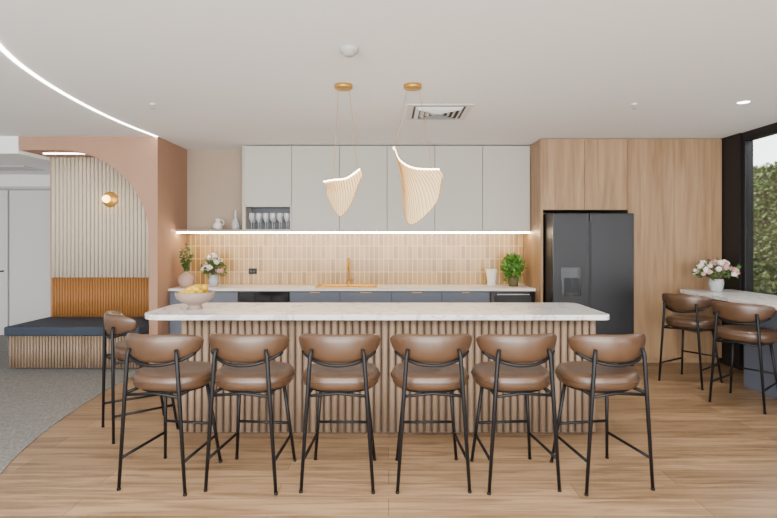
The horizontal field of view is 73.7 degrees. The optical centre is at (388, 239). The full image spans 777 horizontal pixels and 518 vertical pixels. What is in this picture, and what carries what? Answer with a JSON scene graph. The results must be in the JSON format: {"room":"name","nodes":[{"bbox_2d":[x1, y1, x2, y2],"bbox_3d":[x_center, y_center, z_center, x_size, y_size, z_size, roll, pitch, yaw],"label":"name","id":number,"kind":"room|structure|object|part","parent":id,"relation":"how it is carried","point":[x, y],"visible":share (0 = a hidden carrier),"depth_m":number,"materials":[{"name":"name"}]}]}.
{"room":"common room","nodes":[
{"label":"common room","id":0,"kind":"room"},
{"bbox_2d":[0,175,49,189],"bbox_3d":[-4.860,0.130,8.135,4.280,2.700,0.130,0,0,0],"label":"wall","id":1,"kind":"structure","parent":0,"point":[5,180],"depth_m":8.07,"materials":[{"name":"white paint"}]},
{"bbox_2d":[0,190,8,334],"bbox_3d":[-6.375,0.350,8.040,0.950,2.240,0.040,0,0,0],"label":"leaf","id":2,"kind":"object","parent":1,"relation":"attached to","point":[4,194],"visible":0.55,"depth_m":8.02,"materials":[{"name":"grey paint"}]},
{"bbox_2d":[0,186,49,188],"bbox_3d":[-5.425,-0.810,8.050,2.850,0.040,0.040,0,0,0],"label":"door frame","id":3,"kind":"structure","parent":1,"relation":"attached to","point":[1,187],"depth_m":8.03,"materials":[{"name":"grey"}]},
{"bbox_2d":[9,190,49,325],"bbox_3d":[-5.410,0.350,8.040,0.920,2.240,0.040,0,0,0],"label":"leaf","id":4,"kind":"object","parent":1,"relation":"attached to","point":[29,210],"visible":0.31,"depth_m":8.02,"materials":[{"name":"grey paint"}]},
{"bbox_2d":[19,136,176,363],"bbox_3d":[-3.535,0.130,6.380,1.630,2.700,0.560,0,0,0],"label":"wall","id":5,"kind":"structure","parent":0,"point":[148,163],"depth_m":6.10,"materials":[{"name":"pink paint"}]},
{"bbox_2d":[43,153,80,153],"bbox_3d":[-3.850,-1.054,6.315,0.700,0.012,0.030,0,0,0],"label":"light","id":6,"kind":"object","parent":5,"relation":"attached to","point":[43,153],"visible":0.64,"depth_m":6.30,"materials":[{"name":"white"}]},
{"bbox_2d":[50,145,186,316],"bbox_3d":[-3.535,0.130,6.905,1.630,2.700,0.490,0,0,0],"label":"wall","id":7,"kind":"structure","parent":0,"point":[181,152],"depth_m":6.74,"materials":[{"name":"paint"}]},
{"bbox_2d":[52,157,148,276],"bbox_3d":[-3.575,-0.290,6.649,1.507,1.540,0.022,0,0,0],"label":"wall panel cream","id":8,"kind":"object","parent":7,"relation":"attached to","point":[76,181],"depth_m":6.64,"materials":[{"name":"beige wood"}]},
{"bbox_2d":[102,191,117,207],"bbox_3d":[-3.570,-0.520,6.578,0.210,0.210,0.155,0,0,0],"label":"wall sconce","id":9,"kind":"object","parent":8,"relation":"attached to","point":[109,199],"depth_m":6.64,"materials":[{"name":"gold metal"}]},
{"bbox_2d":[52,277,148,316],"bbox_3d":[-3.575,0.740,6.652,1.508,0.520,0.016,0,0,0],"label":"wall panel ochre","id":10,"kind":"object","parent":7,"relation":"attached to","point":[71,296],"depth_m":6.65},
{"bbox_2d":[187,150,548,284],"bbox_3d":[0.640,0.130,7.075,6.720,2.700,0.150,0,0,0],"label":"wall","id":11,"kind":"structure","parent":0,"point":[214,177],"depth_m":7.00,"materials":[{"name":"beige paint"}]},
{"bbox_2d":[176,229,242,232],"bbox_3d":[-2.297,-0.111,6.820,0.845,0.048,0.360,0,0,0],"label":"display shelf","id":12,"kind":"object","parent":11,"relation":"attached to","point":[177,230],"visible":0.89,"depth_m":6.64,"materials":[{"name":"beige paint"}]},
{"bbox_2d":[213,219,223,228],"bbox_3d":[-2.240,-0.207,6.800,0.125,0.145,0.124,0,0,-44],"label":"ceramic jug","id":13,"kind":"object","parent":12,"relation":"on","point":[217,225],"visible":0.93,"depth_m":6.76,"materials":[{"name":"white ceramic"}]},
{"bbox_2d":[231,210,239,228],"bbox_3d":[-2.000,-0.265,6.780,0.110,0.260,0.110,0,0,0],"label":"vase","id":14,"kind":"object","parent":12,"relation":"on","point":[235,224],"visible":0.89,"depth_m":6.75,"materials":[{"name":"white ceramic"}]},
{"bbox_2d":[187,233,522,283],"bbox_3d":[-0.450,0.247,6.992,4.530,0.705,0.014,0,0,0],"label":"backsplash","id":15,"kind":"structure","parent":11,"relation":"attached to","point":[278,258],"depth_m":6.99,"materials":[{"name":"beige tile"}]},
{"bbox_2d":[249,268,256,273],"bbox_3d":[-1.830,0.420,6.979,0.110,0.076,0.013,0,0,0],"label":"wall outlet","id":16,"kind":"object","parent":15,"relation":"in","point":[251,270],"depth_m":6.98,"materials":[{"name":"black plastic"}]},
{"bbox_2d":[242,145,529,232],"bbox_3d":[-0.028,-0.648,6.810,3.685,1.123,0.360,0,0,0],"label":"upper cabinet","id":17,"kind":"object","parent":11,"relation":"attached to","point":[485,189],"visible":0.94,"depth_m":6.63,"materials":[{"name":"grey"}]},
{"bbox_3d":[-1.860,-0.657,6.810,0.020,1.105,0.360,0,0,0],"label":"panel","id":18,"kind":"part","parent":17,"relation":"part of","materials":[{"name":"grey laminate"}]},
{"bbox_3d":[-1.545,-0.820,6.641,0.605,0.770,0.023,0,0,0],"label":"door","id":19,"kind":"part","parent":17,"relation":"part of","materials":[{"name":"grey laminate"}]},
{"bbox_2d":[249,213,289,228],"bbox_3d":[-1.548,-0.242,6.775,0.531,0.210,0.184,0,0,0],"label":"glasses","id":20,"kind":"object","parent":17,"relation":"in","point":[259,217],"visible":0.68,"depth_m":6.70,"materials":[{"name":"clear glass"}]},
{"bbox_3d":[-0.934,-0.662,6.641,0.605,1.085,0.023,0,0,0],"label":"door","id":21,"kind":"part","parent":17,"relation":"part of","materials":[{"name":"grey laminate"}]},
{"bbox_3d":[-0.323,-0.662,6.641,0.605,1.085,0.023,0,0,0],"label":"door","id":22,"kind":"part","parent":17,"relation":"part of","materials":[{"name":"grey laminate"}]},
{"bbox_3d":[-0.018,-0.113,6.810,3.665,0.015,0.360,0,0,0],"label":"panel","id":23,"kind":"part","parent":17,"relation":"part of","materials":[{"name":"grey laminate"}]},
{"bbox_3d":[0.288,-0.662,6.641,0.605,1.085,0.023,0,0,0],"label":"door","id":24,"kind":"part","parent":17,"relation":"part of","materials":[{"name":"grey laminate"}]},
{"bbox_3d":[0.899,-0.662,6.641,0.605,1.085,0.023,0,0,0],"label":"door","id":25,"kind":"part","parent":17,"relation":"part of","materials":[{"name":"grey laminate"}]},
{"bbox_3d":[1.510,-0.662,6.641,0.605,1.085,0.023,0,0,0],"label":"door","id":26,"kind":"part","parent":17,"relation":"part of","materials":[{"name":"grey laminate"}]},
{"bbox_2d":[0,0,776,149],"bbox_3d":[-1.425,-1.295,2.650,11.150,0.150,11.300,0,0,0],"label":"ceiling","id":27,"kind":"structure","parent":0,"point":[218,74],"depth_m":3.64,"materials":[{"name":"white paint"}]},
{"bbox_2d":[0,136,49,174],"bbox_3d":[-5.630,-1.120,7.085,2.540,0.200,1.970,0,0,0],"label":"ceiling bulkhead","id":28,"kind":"object","parent":27,"relation":"attached to","point":[10,154],"depth_m":6.56,"materials":[{"name":"white paint"}]},
{"bbox_2d":[0,166,43,170],"bbox_3d":[-5.700,-1.012,7.312,1.400,0.015,0.425,0,0,0],"label":"grille","id":29,"kind":"object","parent":28,"relation":"in","point":[2,168],"depth_m":7.30,"materials":[{"name":"white metal"}]},
{"bbox_2d":[0,44,157,136],"bbox_3d":[-2.036,-1.217,3.547,1.496,0.006,5.108,0,0,0],"label":"strip light","id":30,"kind":"object","parent":27,"relation":"attached to","point":[2,48],"depth_m":4.10,"materials":[{"name":"white plastic"}]},
{"bbox_2d":[323,82,362,215],"bbox_3d":[-0.359,-0.702,4.076,0.319,1.035,0.143,0,0,-40],"label":"pendant light","id":31,"kind":"object","parent":27,"relation":"hanging from","point":[341,193],"visible":1,"depth_m":4.06,"materials":[{"name":"beige fabric"}]},
{"bbox_3d":[-0.353,-0.379,4.065,0.319,0.382,0.095,0,0,-23],"label":"lamp shade","id":32,"kind":"part","parent":31,"relation":"part of","materials":[{"name":"beige fabric"}]},
{"bbox_2d":[340,44,358,56],"bbox_3d":[-0.250,-1.195,3.290,0.120,0.050,0.120,0,0,0],"label":"smoke detector","id":33,"kind":"object","parent":27,"relation":"attached to","point":[348,50],"visible":1,"depth_m":3.25,"materials":[{"name":"grey plastic"}]},
{"bbox_2d":[393,82,442,224],"bbox_3d":[0.222,-0.669,4.093,0.435,1.102,0.145,0,0,-23],"label":"pendant light","id":34,"kind":"object","parent":27,"relation":"hanging from","point":[421,187],"visible":1,"depth_m":4.06,"materials":[{"name":"beige fabric"}]},
{"bbox_3d":[0.231,-0.416,4.077,0.428,0.589,0.102,0,0,-23],"label":"lamp shade","id":35,"kind":"part","parent":34,"relation":"part of","materials":[{"name":"beige"}]},
{"bbox_2d":[405,104,473,119],"bbox_3d":[0.470,-1.206,4.950,0.600,0.028,0.600,0,0,0],"label":"ceiling vent","id":36,"kind":"object","parent":27,"relation":"in","point":[414,111],"visible":1,"depth_m":4.86,"materials":[{"name":"white metal"}]},
{"bbox_2d":[735,100,752,103],"bbox_3d":[3.140,-1.218,4.580,0.136,0.004,0.136,0,0,0],"label":"recessed light","id":37,"kind":"object","parent":27,"relation":"in","point":[742,101],"visible":1,"depth_m":4.58,"materials":[{"name":"white paint"}]},
{"bbox_2d":[0,363,776,517],"bbox_3d":[-1.425,1.555,2.650,11.150,0.150,11.300,0,0,0],"label":"floor","id":38,"kind":"structure","parent":0,"point":[717,458],"depth_m":3.35,"materials":[{"name":"brown wood"}]},
{"bbox_2d":[0,335,143,474],"bbox_3d":[-3.900,1.477,2.530,6.000,0.006,11.060,0,0,0],"label":"carpet","id":39,"kind":"object","parent":38,"relation":"on","point":[32,401],"visible":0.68,"depth_m":4.91,"materials":[{"name":"grey carpet"}]},
{"bbox_2d":[4,317,148,368],"bbox_3d":[-3.592,1.228,6.247,1.535,0.490,0.775,0,0,0],"label":"bench","id":40,"kind":"object","parent":39,"relation":"on","point":[48,342],"visible":0.77,"depth_m":5.89,"materials":[{"name":"brown wood"}]},
{"bbox_2d":[4,317,148,335],"bbox_3d":[-3.592,1.036,6.247,1.535,0.105,0.775,0,0,0],"label":"cushion","id":41,"kind":"object","parent":40,"relation":"on","point":[48,326],"depth_m":5.89,"materials":[{"name":"blue fabric"}]},
{"bbox_2d":[101,310,178,443],"bbox_3d":[-1.954,1.017,4.069,0.499,0.930,0.506,0,0,-38],"label":"bar stool","id":42,"kind":"object","parent":38,"relation":"on","point":[115,324],"visible":0.67,"depth_m":3.86,"materials":[{"name":"brown leather"}]},
{"bbox_3d":[-2.079,0.638,3.972,0.183,0.172,0.506,0,0,-38],"label":"backrest","id":43,"kind":"part","parent":42,"relation":"part of","materials":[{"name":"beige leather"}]},
{"bbox_3d":[-1.932,0.855,4.086,0.430,0.097,0.480,0,0,-38],"label":"seat","id":44,"kind":"part","parent":42,"relation":"part of","materials":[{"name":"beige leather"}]},
{"bbox_2d":[117,333,221,496],"bbox_3d":[-1.353,1.017,3.252,0.506,0.930,0.499,0,0,9],"label":"bar stool","id":45,"kind":"object","parent":38,"relation":"on","point":[169,373],"visible":0.97,"depth_m":3.06,"materials":[{"name":"brown leather"}]},
{"bbox_3d":[-1.377,0.638,3.096,0.506,0.172,0.183,0,0,9],"label":"backrest","id":46,"kind":"part","parent":45,"relation":"part of","materials":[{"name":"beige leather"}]},
{"bbox_3d":[-1.348,0.855,3.280,0.480,0.097,0.430,0,0,9],"label":"seat","id":47,"kind":"part","parent":45,"relation":"part of","materials":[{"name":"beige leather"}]},
{"bbox_2d":[203,333,295,494],"bbox_3d":[-0.847,1.017,3.252,0.506,0.930,0.499,0,0,5],"label":"bar stool","id":48,"kind":"object","parent":38,"relation":"on","point":[252,371],"visible":1,"depth_m":3.06,"materials":[{"name":"brown leather"}]},
{"bbox_3d":[-0.860,0.638,3.095,0.506,0.172,0.183,0,0,5],"label":"backrest","id":49,"kind":"part","parent":48,"relation":"part of","materials":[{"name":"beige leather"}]},
{"bbox_3d":[-0.844,0.855,3.280,0.480,0.097,0.430,0,0,5],"label":"seat","id":50,"kind":"part","parent":48,"relation":"part of","materials":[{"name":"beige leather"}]},
{"bbox_2d":[298,333,380,493],"bbox_3d":[-0.297,1.017,3.252,0.506,0.930,0.499,0,0,1],"label":"bar stool","id":51,"kind":"object","parent":38,"relation":"on","point":[340,366],"visible":1,"depth_m":3.06,"materials":[{"name":"brown leather"}]},
{"bbox_3d":[-0.300,0.638,3.094,0.506,0.172,0.183,0,0,1],"label":"backrest","id":52,"kind":"part","parent":51,"relation":"part of","materials":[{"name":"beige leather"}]},
{"bbox_3d":[-0.297,0.855,3.280,0.480,0.097,0.430,0,0,1],"label":"seat","id":53,"kind":"part","parent":51,"relation":"part of","materials":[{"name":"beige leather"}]},
{"bbox_2d":[168,285,535,333],"bbox_3d":[-0.450,1.040,6.680,4.530,0.880,0.600,0,0,0],"label":"base cabinet","id":54,"kind":"object","parent":38,"relation":"on","point":[223,293],"visible":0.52,"depth_m":6.40,"materials":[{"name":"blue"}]},
{"bbox_2d":[177,243,194,287],"bbox_3d":[-2.564,0.319,6.560,0.219,0.562,0.210,0,0,0],"label":"vase","id":55,"kind":"object","parent":54,"relation":"on","point":[186,279],"visible":0.98,"depth_m":6.53,"materials":[{"name":"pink ceramic"}]},
{"bbox_3d":[-2.285,1.012,6.408,0.844,0.735,0.020,0,0,0],"label":"door","id":56,"kind":"part","parent":54,"relation":"part of","materials":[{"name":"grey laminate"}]},
{"bbox_2d":[200,251,226,286],"bbox_3d":[-2.260,0.371,6.703,0.310,0.456,0.337,0,0,-32],"label":"flower vase","id":57,"kind":"object","parent":54,"relation":"on","point":[213,261],"visible":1,"depth_m":6.67,"materials":[{"name":"white ceramic"}]},
{"bbox_2d":[239,292,288,302],"bbox_3d":[-1.540,1.010,6.385,0.620,0.740,0.066,0,0,0],"label":"dishwasher","id":58,"kind":"object","parent":54,"relation":"attached to","point":[244,297],"visible":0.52,"depth_m":6.39,"materials":[{"name":"black metal"}]},
{"bbox_3d":[-0.910,1.012,6.408,0.614,0.735,0.020,0,0,0],"label":"door","id":59,"kind":"part","parent":54,"relation":"part of","materials":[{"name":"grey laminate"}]},
{"bbox_2d":[315,284,376,287],"bbox_3d":[-0.530,0.590,6.620,0.760,0.020,0.400,0,0,0],"label":"sink","id":60,"kind":"object","parent":54,"relation":"in","point":[319,285],"visible":1,"depth_m":6.65,"materials":[{"name":"gold metal"}]},
{"bbox_2d":[347,258,354,283],"bbox_3d":[-0.502,0.417,6.827,0.112,0.365,0.203,0,0,0],"label":"kitchen faucet","id":61,"kind":"object","parent":54,"relation":"on","point":[348,259],"visible":0.91,"depth_m":6.88,"materials":[{"name":"gold metal"}]},
{"bbox_3d":[-0.530,0.398,6.820,0.028,0.325,0.190,0,0,0],"label":"spout","id":62,"kind":"part","parent":61,"relation":"part of","materials":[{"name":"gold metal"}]},
{"bbox_3d":[-0.280,1.012,6.408,0.634,0.735,0.020,0,0,0],"label":"door","id":63,"kind":"part","parent":54,"relation":"part of","materials":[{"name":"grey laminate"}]},
{"bbox_3d":[0.350,1.012,6.408,0.614,0.735,0.020,0,0,0],"label":"door","id":64,"kind":"part","parent":54,"relation":"part of","materials":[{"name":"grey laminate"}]},
{"bbox_3d":[0.955,1.012,6.408,0.584,0.735,0.020,0,0,0],"label":"door","id":65,"kind":"part","parent":54,"relation":"part of","materials":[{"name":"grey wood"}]},
{"bbox_2d":[486,269,496,285],"bbox_3d":[1.340,0.490,6.750,0.151,0.220,0.151,0,0,0],"label":"ribbed vase","id":66,"kind":"object","parent":54,"relation":"on","point":[490,273],"visible":0.99,"depth_m":6.70,"materials":[{"name":"white ceramic"}]},
{"bbox_2d":[499,252,526,286],"bbox_3d":[1.627,0.374,6.737,0.345,0.453,0.296,0,0,-42],"label":"basil","id":67,"kind":"object","parent":54,"relation":"on","point":[511,262],"visible":1,"depth_m":6.67,"materials":[{"name":"green plant"}]},
{"bbox_2d":[491,292,534,302],"bbox_3d":[1.535,1.010,6.388,0.540,0.740,0.061,0,0,0],"label":"oven","id":68,"kind":"object","parent":54,"relation":"in","point":[496,297],"visible":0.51,"depth_m":6.39,"materials":[{"name":"black metal"}]},
{"bbox_3d":[1.535,1.010,6.396,0.460,0.640,0.008,0,0,0],"label":"glass","id":69,"kind":"part","parent":68,"relation":"part of","materials":[{"name":"black glass"}]},
{"bbox_3d":[1.535,0.670,6.365,0.400,0.015,0.016,0,0,0],"label":"bar handle","id":70,"kind":"part","parent":68,"relation":"part of","materials":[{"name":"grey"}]},
{"bbox_2d":[508,277,518,286],"bbox_3d":[1.620,0.540,6.720,0.150,0.120,0.150,0,0,0],"label":"pot","id":71,"kind":"object","parent":54,"relation":"on","point":[513,282],"depth_m":6.67,"materials":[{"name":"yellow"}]},
{"bbox_2d":[145,303,608,432],"bbox_3d":[-0.105,1.020,4.255,3.550,0.920,0.770,0,0,0],"label":"kitchen island","id":72,"kind":"object","parent":38,"relation":"on","point":[565,320],"visible":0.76,"depth_m":3.95,"materials":[{"name":"white stone"}]},
{"bbox_2d":[175,290,214,309],"bbox_3d":[-1.575,0.490,4.220,0.310,0.140,0.310,0,0,0],"label":"fruit bowl","id":73,"kind":"object","parent":72,"relation":"on","point":[194,301],"visible":0.96,"depth_m":4.12,"materials":[{"name":"beige ceramic"}]},
{"bbox_2d":[178,284,208,292],"bbox_3d":[-1.579,0.414,4.229,0.171,0.109,0.212,0,0,38],"label":"lemons","id":74,"kind":"object","parent":73,"relation":"in","point":[197,288],"visible":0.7,"depth_m":4.18,"materials":[{"name":"yellow food"}]},
{"bbox_2d":[390,334,471,493],"bbox_3d":[0.260,1.017,3.252,0.506,0.930,0.499,0,0,-1],"label":"bar stool","id":75,"kind":"object","parent":38,"relation":"on","point":[430,366],"visible":1,"depth_m":3.05,"materials":[{"name":"brown leather"}]},
{"bbox_3d":[0.260,0.855,3.280,0.480,0.097,0.430,0,0,-1],"label":"seat","id":76,"kind":"part","parent":75,"relation":"part of","materials":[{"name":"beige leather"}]},
{"bbox_3d":[0.263,0.638,3.094,0.506,0.172,0.183,0,0,-1],"label":"backrest","id":77,"kind":"part","parent":75,"relation":"part of","materials":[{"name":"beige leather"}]},
{"bbox_2d":[470,333,561,494],"bbox_3d":[0.777,1.017,3.252,0.506,0.930,0.499,0,0,-5],"label":"bar stool","id":78,"kind":"object","parent":38,"relation":"on","point":[512,370],"visible":1,"depth_m":3.06,"materials":[{"name":"brown leather"}]},
{"bbox_3d":[0.774,0.855,3.280,0.480,0.097,0.430,0,0,-5],"label":"seat","id":79,"kind":"part","parent":78,"relation":"part of","materials":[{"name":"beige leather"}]},
{"bbox_3d":[0.790,0.638,3.095,0.506,0.172,0.183,0,0,-5],"label":"backrest","id":80,"kind":"part","parent":78,"relation":"part of","materials":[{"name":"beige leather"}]},
{"bbox_2d":[543,213,633,365],"bbox_3d":[2.335,0.585,6.335,0.930,1.790,0.930,0,0,0],"label":"refrigerator","id":81,"kind":"object","parent":38,"relation":"on","point":[588,258],"visible":0.72,"depth_m":5.90,"materials":[{"name":"black metal"}]},
{"bbox_3d":[2.335,0.570,6.380,0.930,1.760,0.840,0,0,0],"label":"casing","id":82,"kind":"part","parent":81,"relation":"part of","materials":[{"name":"black metal"}]},
{"bbox_3d":[2.080,0.568,5.928,0.416,1.745,0.055,0,0,0],"label":"door","id":83,"kind":"part","parent":81,"relation":"part of","materials":[{"name":"black metal"}]},
{"bbox_3d":[2.547,0.568,5.928,0.502,1.745,0.055,0,0,0],"label":"door","id":84,"kind":"part","parent":81,"relation":"part of","materials":[{"name":"black metal"}]},
{"bbox_2d":[550,333,654,496],"bbox_3d":[1.321,1.017,3.252,0.506,0.930,0.499,0,0,-9],"label":"bar stool","id":85,"kind":"object","parent":38,"relation":"on","point":[602,373],"visible":1,"depth_m":3.06,"materials":[{"name":"brown leather"}]},
{"bbox_3d":[1.316,0.855,3.280,0.480,0.097,0.430,0,0,-9],"label":"seat","id":86,"kind":"part","parent":85,"relation":"part of","materials":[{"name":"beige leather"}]},
{"bbox_3d":[1.345,0.638,3.096,0.506,0.172,0.183,0,0,-9],"label":"backrest","id":87,"kind":"part","parent":85,"relation":"part of","materials":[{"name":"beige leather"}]},
{"bbox_2d":[523,139,721,362],"bbox_3d":[2.905,0.135,6.595,2.170,2.690,0.790,0,0,0],"label":"tall cabinet","id":88,"kind":"object","parent":38,"relation":"on","point":[672,188],"visible":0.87,"depth_m":6.20,"materials":[{"name":"brown wood"}]},
{"bbox_3d":[1.835,0.135,6.595,0.030,2.690,0.790,0,0,0],"label":"panel","id":89,"kind":"part","parent":88,"relation":"part of","materials":[{"name":"brown wood"}]},
{"bbox_3d":[2.099,-0.785,6.213,0.494,0.850,0.025,0,0,0],"label":"door","id":90,"kind":"part","parent":88,"relation":"part of","materials":[{"name":"brown wood"}]},
{"bbox_3d":[2.606,-0.785,6.213,0.512,0.850,0.025,0,0,0],"label":"door","id":91,"kind":"part","parent":88,"relation":"part of","materials":[{"name":"brown wood"}]},
{"bbox_3d":[3.141,0.100,6.213,0.550,2.620,0.025,0,0,0],"label":"door","id":92,"kind":"part","parent":88,"relation":"part of","materials":[{"name":"brown wood"}]},
{"bbox_3d":[3.705,0.100,6.213,0.570,2.620,0.025,0,0,0],"label":"door","id":93,"kind":"part","parent":88,"relation":"part of","materials":[{"name":"brown wood"}]},
{"bbox_2d":[658,293,722,389],"bbox_3d":[3.155,1.017,5.410,0.499,0.930,0.506,0,0,-35],"label":"bar stool","id":94,"kind":"object","parent":38,"relation":"on","point":[683,303],"visible":0.96,"depth_m":5.28,"materials":[{"name":"brown leather"}]},
{"bbox_3d":[3.026,0.638,5.319,0.183,0.172,0.506,0,0,-35],"label":"backrest","id":95,"kind":"part","parent":94,"relation":"part of","materials":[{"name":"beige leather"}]},
{"bbox_3d":[3.178,0.855,5.426,0.430,0.097,0.480,0,0,-35],"label":"seat","id":96,"kind":"part","parent":94,"relation":"part of","materials":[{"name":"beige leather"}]},
{"bbox_2d":[680,289,776,398],"bbox_3d":[3.672,1.025,4.700,0.625,0.910,2.600,0,0,0],"label":"bar table","id":97,"kind":"object","parent":38,"relation":"on","point":[752,379],"visible":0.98,"depth_m":5.07,"materials":[{"name":"white stone"}]},
{"bbox_2d":[692,257,741,291],"bbox_3d":[3.619,0.378,5.726,0.505,0.382,0.382,0,0,0],"label":"flower vase","id":98,"kind":"object","parent":97,"relation":"on","point":[716,283],"visible":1,"depth_m":5.66,"materials":[{"name":"white ceramic"}]},
{"bbox_2d":[708,301,776,413],"bbox_3d":[3.246,1.017,4.709,0.499,0.930,0.506,0,0,-38],"label":"bar stool","id":99,"kind":"object","parent":38,"relation":"on","point":[757,336],"visible":1,"depth_m":4.58,"materials":[{"name":"brown leather"}]},
{"bbox_3d":[3.121,0.638,4.612,0.183,0.172,0.506,0,0,-38],"label":"backrest","id":100,"kind":"part","parent":99,"relation":"part of","materials":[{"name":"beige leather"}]},
{"bbox_3d":[3.268,0.855,4.726,0.430,0.097,0.480,0,0,-38],"label":"seat","id":101,"kind":"part","parent":99,"relation":"part of","materials":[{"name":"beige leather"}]},
{"bbox_2d":[742,122,776,370],"bbox_3d":[4.070,0.130,1.450,0.100,2.700,8.900,0,0,0],"label":"frame","id":102,"kind":"object","parent":38,"relation":"on","point":[770,129],"visible":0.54,"depth_m":5.84,"materials":[{"name":"black metal"}]},
{"bbox_2d":[749,133,776,295],"bbox_3d":[4.070,0.140,1.450,0.008,2.520,8.900,0,0,0],"label":"pane","id":103,"kind":"object","parent":102,"relation":"attached to","point":[763,150],"visible":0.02,"depth_m":5.62,"materials":[{"name":"clear glass"}]},
{"bbox_2d":[719,133,741,369],"bbox_3d":[4.075,0.130,6.525,0.150,2.700,1.250,0,0,0],"label":"wall","id":104,"kind":"structure","parent":0,"point":[731,145],"depth_m":6.02,"materials":[{"name":"black paint"}]}
]}

